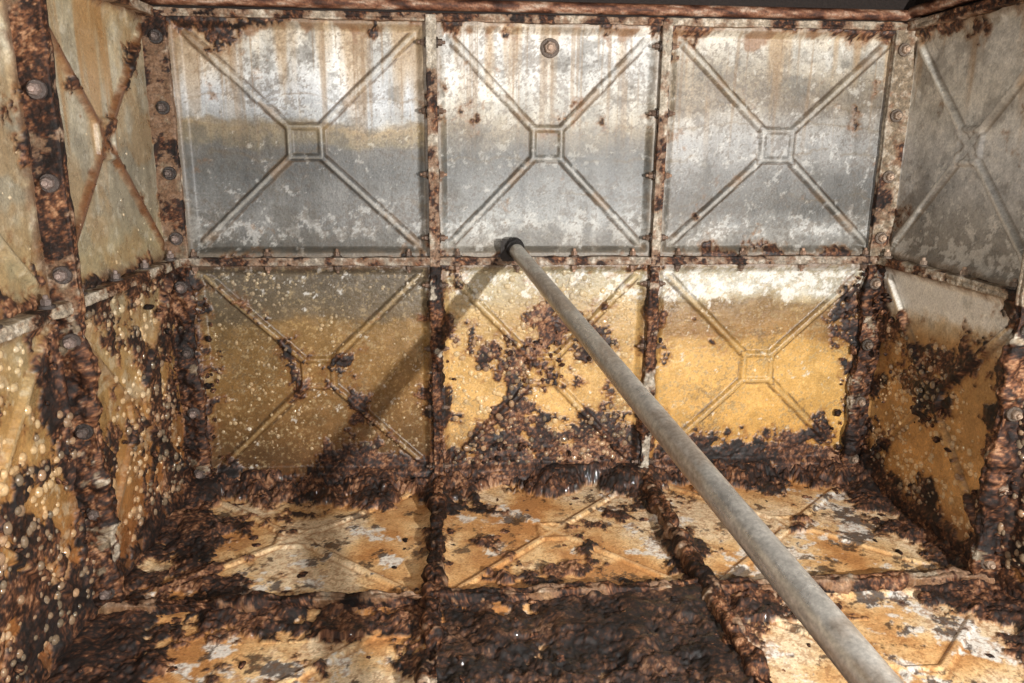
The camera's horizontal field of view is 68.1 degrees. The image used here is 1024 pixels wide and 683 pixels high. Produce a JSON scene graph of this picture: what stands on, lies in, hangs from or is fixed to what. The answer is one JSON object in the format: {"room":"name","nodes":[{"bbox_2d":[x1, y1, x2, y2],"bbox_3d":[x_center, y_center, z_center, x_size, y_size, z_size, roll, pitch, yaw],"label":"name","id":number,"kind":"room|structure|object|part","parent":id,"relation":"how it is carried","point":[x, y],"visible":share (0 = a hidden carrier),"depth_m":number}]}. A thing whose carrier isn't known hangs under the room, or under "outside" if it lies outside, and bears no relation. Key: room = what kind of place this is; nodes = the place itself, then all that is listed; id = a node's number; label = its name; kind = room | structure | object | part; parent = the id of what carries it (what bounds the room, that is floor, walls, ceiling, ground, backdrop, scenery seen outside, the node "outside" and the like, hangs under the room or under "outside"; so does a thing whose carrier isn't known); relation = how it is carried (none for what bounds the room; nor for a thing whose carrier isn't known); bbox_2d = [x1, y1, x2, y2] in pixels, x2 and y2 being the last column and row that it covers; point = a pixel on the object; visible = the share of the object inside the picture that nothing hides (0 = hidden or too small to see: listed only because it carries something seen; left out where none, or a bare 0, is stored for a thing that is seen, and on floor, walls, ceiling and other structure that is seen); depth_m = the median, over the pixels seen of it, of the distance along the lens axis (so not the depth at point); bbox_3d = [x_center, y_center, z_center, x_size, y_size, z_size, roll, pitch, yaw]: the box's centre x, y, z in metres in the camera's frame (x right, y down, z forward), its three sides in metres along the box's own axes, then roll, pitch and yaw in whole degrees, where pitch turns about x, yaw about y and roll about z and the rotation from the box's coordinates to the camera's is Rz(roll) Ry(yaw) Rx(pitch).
{"room":"water tank interior","nodes":[
{"label":"water tank interior","id":0,"kind":"room"},
{"bbox_2d":[0,0,191,682],"bbox_3d":[-1.155,0.268,0.788,0.037,1.869,4.499,-1,14,-4],"label":"wall","id":1,"kind":"structure","parent":0,"point":[100,70],"depth_m":2.25},
{"bbox_2d":[6,0,125,609],"bbox_3d":[-1.221,-0.063,2.091,0.120,1.872,0.082,1,14,1],"label":"flange","id":2,"kind":"object","parent":1,"relation":"attached to","point":[29,23],"visible":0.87,"depth_m":2.06},
{"bbox_2d":[0,259,180,342],"bbox_3d":[-1.138,0.233,0.781,0.081,0.049,4.500,-1,14,-4],"label":"flange","id":3,"kind":"object","parent":1,"relation":"attached to","point":[26,321],"visible":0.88,"depth_m":2.15},
{"bbox_2d":[0,133,183,682],"bbox_3d":[-1.247,0.121,2.090,0.042,1.361,1.721,-1,14,-4],"label":"blisters","id":4,"kind":"object","parent":1,"relation":"attached to","point":[20,510],"visible":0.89,"depth_m":2.10},
{"bbox_2d":[13,295,190,673],"bbox_3d":[-1.267,0.329,2.327,0.046,0.860,1.539,-1,14,-4],"label":"lump","id":5,"kind":"object","parent":1,"relation":"attached to","point":[19,667],"visible":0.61,"depth_m":2.22},
{"bbox_2d":[102,0,153,15],"bbox_3d":[-1.139,-0.634,0.562,0.067,0.044,4.500,-1,14,-4],"label":"rim","id":6,"kind":"object","parent":1,"relation":"attached to","point":[139,7],"visible":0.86,"depth_m":2.56},
{"bbox_2d":[166,16,895,485],"bbox_3d":[0.111,-0.292,3.046,2.894,1.869,0.049,-1,14,-4],"label":"wall","id":7,"kind":"structure","parent":0,"point":[297,137],"depth_m":3.02},
{"bbox_2d":[141,9,212,477],"bbox_3d":[-1.286,-0.275,2.933,0.114,1.872,0.084,-1,14,-4],"label":"flange","id":8,"kind":"object","parent":7,"relation":"attached to","point":[157,60],"visible":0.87,"depth_m":2.87},
{"bbox_2d":[425,14,446,475],"bbox_3d":[-0.302,-0.288,3.012,0.088,1.872,0.100,-6,15,-23],"label":"flange","id":9,"kind":"object","parent":7,"relation":"attached to","point":[435,303],"visible":0.95,"depth_m":2.97},
{"bbox_2d":[177,254,880,265],"bbox_3d":[0.111,-0.326,3.034,2.892,0.042,0.074,-1,14,-4],"label":"flange","id":10,"kind":"object","parent":7,"relation":"attached to","point":[552,259],"visible":0.88,"depth_m":3.00},
{"bbox_2d":[188,36,869,470],"bbox_3d":[0.112,-0.298,3.041,2.727,1.728,0.054,-1,14,-4],"label":"bolts","id":11,"kind":"object","parent":7,"relation":"attached to","point":[550,47],"visible":0.8,"depth_m":2.98},
{"bbox_2d":[153,7,906,30],"bbox_3d":[0.117,-1.195,2.819,2.892,0.037,0.065,-1,14,-4],"label":"rim","id":12,"kind":"object","parent":7,"relation":"attached to","point":[168,11],"depth_m":2.79},
{"bbox_2d":[140,0,921,20],"bbox_3d":[0.117,-1.233,2.796,2.890,0.045,0.040,-1,14,-4],"label":"flange","id":13,"kind":"object","parent":12,"relation":"on","point":[425,5],"visible":0.97,"depth_m":2.79},
{"bbox_2d":[197,272,867,475],"bbox_3d":[0.138,0.138,3.156,2.867,0.869,0.072,-1,14,-4],"label":"lump","id":14,"kind":"object","parent":7,"relation":"attached to","point":[837,412],"visible":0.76,"depth_m":3.16},
{"bbox_2d":[149,0,915,21],"bbox_3d":[0.113,-1.288,2.839,2.990,0.160,0.040,-1,14,-4],"label":"trim","id":15,"kind":"structure","parent":7,"relation":"attached to","point":[847,4],"depth_m":2.87},
{"bbox_2d":[213,270,852,464],"bbox_3d":[0.122,0.121,3.156,2.683,0.862,0.040,-1,14,-4],"label":"blisters","id":16,"kind":"object","parent":7,"relation":"attached to","point":[582,293],"visible":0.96,"depth_m":3.15},
{"bbox_2d":[635,19,672,467],"bbox_3d":[0.573,-0.296,3.069,0.083,1.872,0.087,-1,14,-4],"label":"flange","id":17,"kind":"object","parent":7,"relation":"attached to","point":[651,307],"visible":0.79,"depth_m":3.01},
{"bbox_2d":[501,237,903,682],"bbox_3d":[0.490,0.478,0.935,0.095,0.716,4.530,-3,14,-12],"label":"pipe","id":18,"kind":"object","parent":7,"relation":"attached to","point":[854,657],"visible":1,"depth_m":1.32},
{"bbox_3d":[-0.007,-0.359,2.980,0.075,0.085,0.012,-1,14,-4],"label":"mount plate","id":19,"kind":"part","parent":18,"relation":"part of"},
{"bbox_2d":[504,237,523,257],"bbox_3d":[0.008,-0.365,2.968,0.083,0.083,0.074,-1,14,-4],"label":"pipe collar","id":20,"kind":"object","parent":18,"relation":"attached to","point":[509,243],"depth_m":2.96},
{"bbox_2d":[840,24,916,467],"bbox_3d":[1.506,-0.306,3.136,0.114,1.872,0.084,-1,14,-4],"label":"flange","id":21,"kind":"object","parent":7,"relation":"attached to","point":[901,69],"visible":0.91,"depth_m":3.08},
{"bbox_2d":[45,456,1023,682],"bbox_3d":[0.268,1.112,1.109,2.894,0.096,4.499,-1,14,-4],"label":"floor","id":22,"kind":"structure","parent":0,"point":[329,538],"depth_m":2.49},
{"bbox_2d":[414,475,448,682],"bbox_3d":[-0.150,1.127,1.082,0.103,0.094,4.500,-1,14,-4],"label":"flange","id":23,"kind":"object","parent":22,"relation":"attached to","point":[435,577],"visible":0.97,"depth_m":2.39},
{"bbox_2d":[78,459,1010,682],"bbox_3d":[0.170,0.792,2.426,2.752,0.107,1.794,-1,14,-4],"label":"lump","id":24,"kind":"object","parent":22,"relation":"on","point":[923,595],"visible":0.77,"depth_m":2.48},
{"bbox_2d":[98,566,994,614],"bbox_3d":[0.168,0.800,2.418,2.892,0.079,0.081,-1,14,-4],"label":"flange","id":25,"kind":"object","parent":22,"relation":"on","point":[254,601],"visible":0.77,"depth_m":2.40},
{"bbox_2d":[641,473,772,682],"bbox_3d":[0.731,1.116,1.146,0.112,0.097,4.500,-1,14,-4],"label":"flange","id":26,"kind":"object","parent":22,"relation":"attached to","point":[754,661],"visible":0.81,"depth_m":2.44},
{"bbox_2d":[859,2,1023,600],"bbox_3d":[1.697,0.236,0.996,0.035,1.869,4.499,-1,14,-4],"label":"wall","id":27,"kind":"structure","parent":0,"point":[960,198],"depth_m":2.69},
{"bbox_2d":[861,293,1017,555],"bbox_3d":[1.554,0.239,2.793,0.073,0.822,0.926,-1,14,-4],"label":"lump","id":28,"kind":"object","parent":27,"relation":"attached to","point":[876,303],"visible":0.78,"depth_m":2.93},
{"bbox_2d":[876,257,1016,300],"bbox_3d":[1.683,0.202,0.987,0.081,0.049,4.500,-1,14,-4],"label":"flange","id":29,"kind":"object","parent":27,"relation":"attached to","point":[972,283],"visible":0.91,"depth_m":2.65},
{"bbox_2d":[870,323,1023,568],"bbox_3d":[1.583,0.390,2.576,0.038,0.639,1.324,-1,14,-4],"label":"blisters","id":30,"kind":"object","parent":27,"relation":"attached to","point":[1020,443],"visible":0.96,"depth_m":2.86},
{"bbox_2d":[915,0,983,17],"bbox_3d":[1.740,-0.749,0.751,0.040,0.160,4.500,-1,14,-4],"label":"trim","id":31,"kind":"structure","parent":27,"relation":"attached to","point":[917,2],"depth_m":2.79},
{"bbox_2d":[905,0,1023,30],"bbox_3d":[1.696,-0.666,0.768,0.068,0.046,4.500,-1,14,-4],"label":"rim","id":32,"kind":"object","parent":27,"relation":"attached to","point":[986,6],"depth_m":2.59},
{"bbox_2d":[908,0,976,17],"bbox_3d":[1.688,-0.722,0.785,0.044,0.044,4.360,-1,14,-4],"label":"tube","id":33,"kind":"object","parent":32,"relation":"on","point":[933,6],"visible":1,"depth_m":2.74},
{"bbox_2d":[968,250,1023,577],"bbox_3d":[1.568,-0.093,2.294,0.120,1.872,0.082,-2,14,-9],"label":"flange","id":34,"kind":"object","parent":27,"relation":"attached to","point":[1001,458],"visible":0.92,"depth_m":2.39},
{"bbox_3d":[1.631,0.125,1.430,0.119,1.872,0.078,-1,14,-4],"label":"flange","id":35,"kind":"object","parent":27,"relation":"attached to","visible":0},
{"bbox_2d":[848,43,1023,568],"bbox_3d":[1.667,0.230,1.002,0.061,1.732,4.381,-1,14,-4],"label":"bolts","id":36,"kind":"object","parent":35,"relation":"attached to","point":[1013,414],"visible":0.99,"depth_m":2.94},
{"bbox_3d":[-1.153,0.156,1.227,0.119,1.872,0.078,-1,14,-4],"label":"flange","id":37,"kind":"object","parent":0,"visible":0},
{"bbox_2d":[0,29,205,599],"bbox_3d":[-1.124,0.261,0.799,0.061,1.732,4.381,-1,14,-4],"label":"bolts","id":38,"kind":"object","parent":37,"relation":"attached to","point":[37,89],"visible":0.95,"depth_m":2.16}
]}

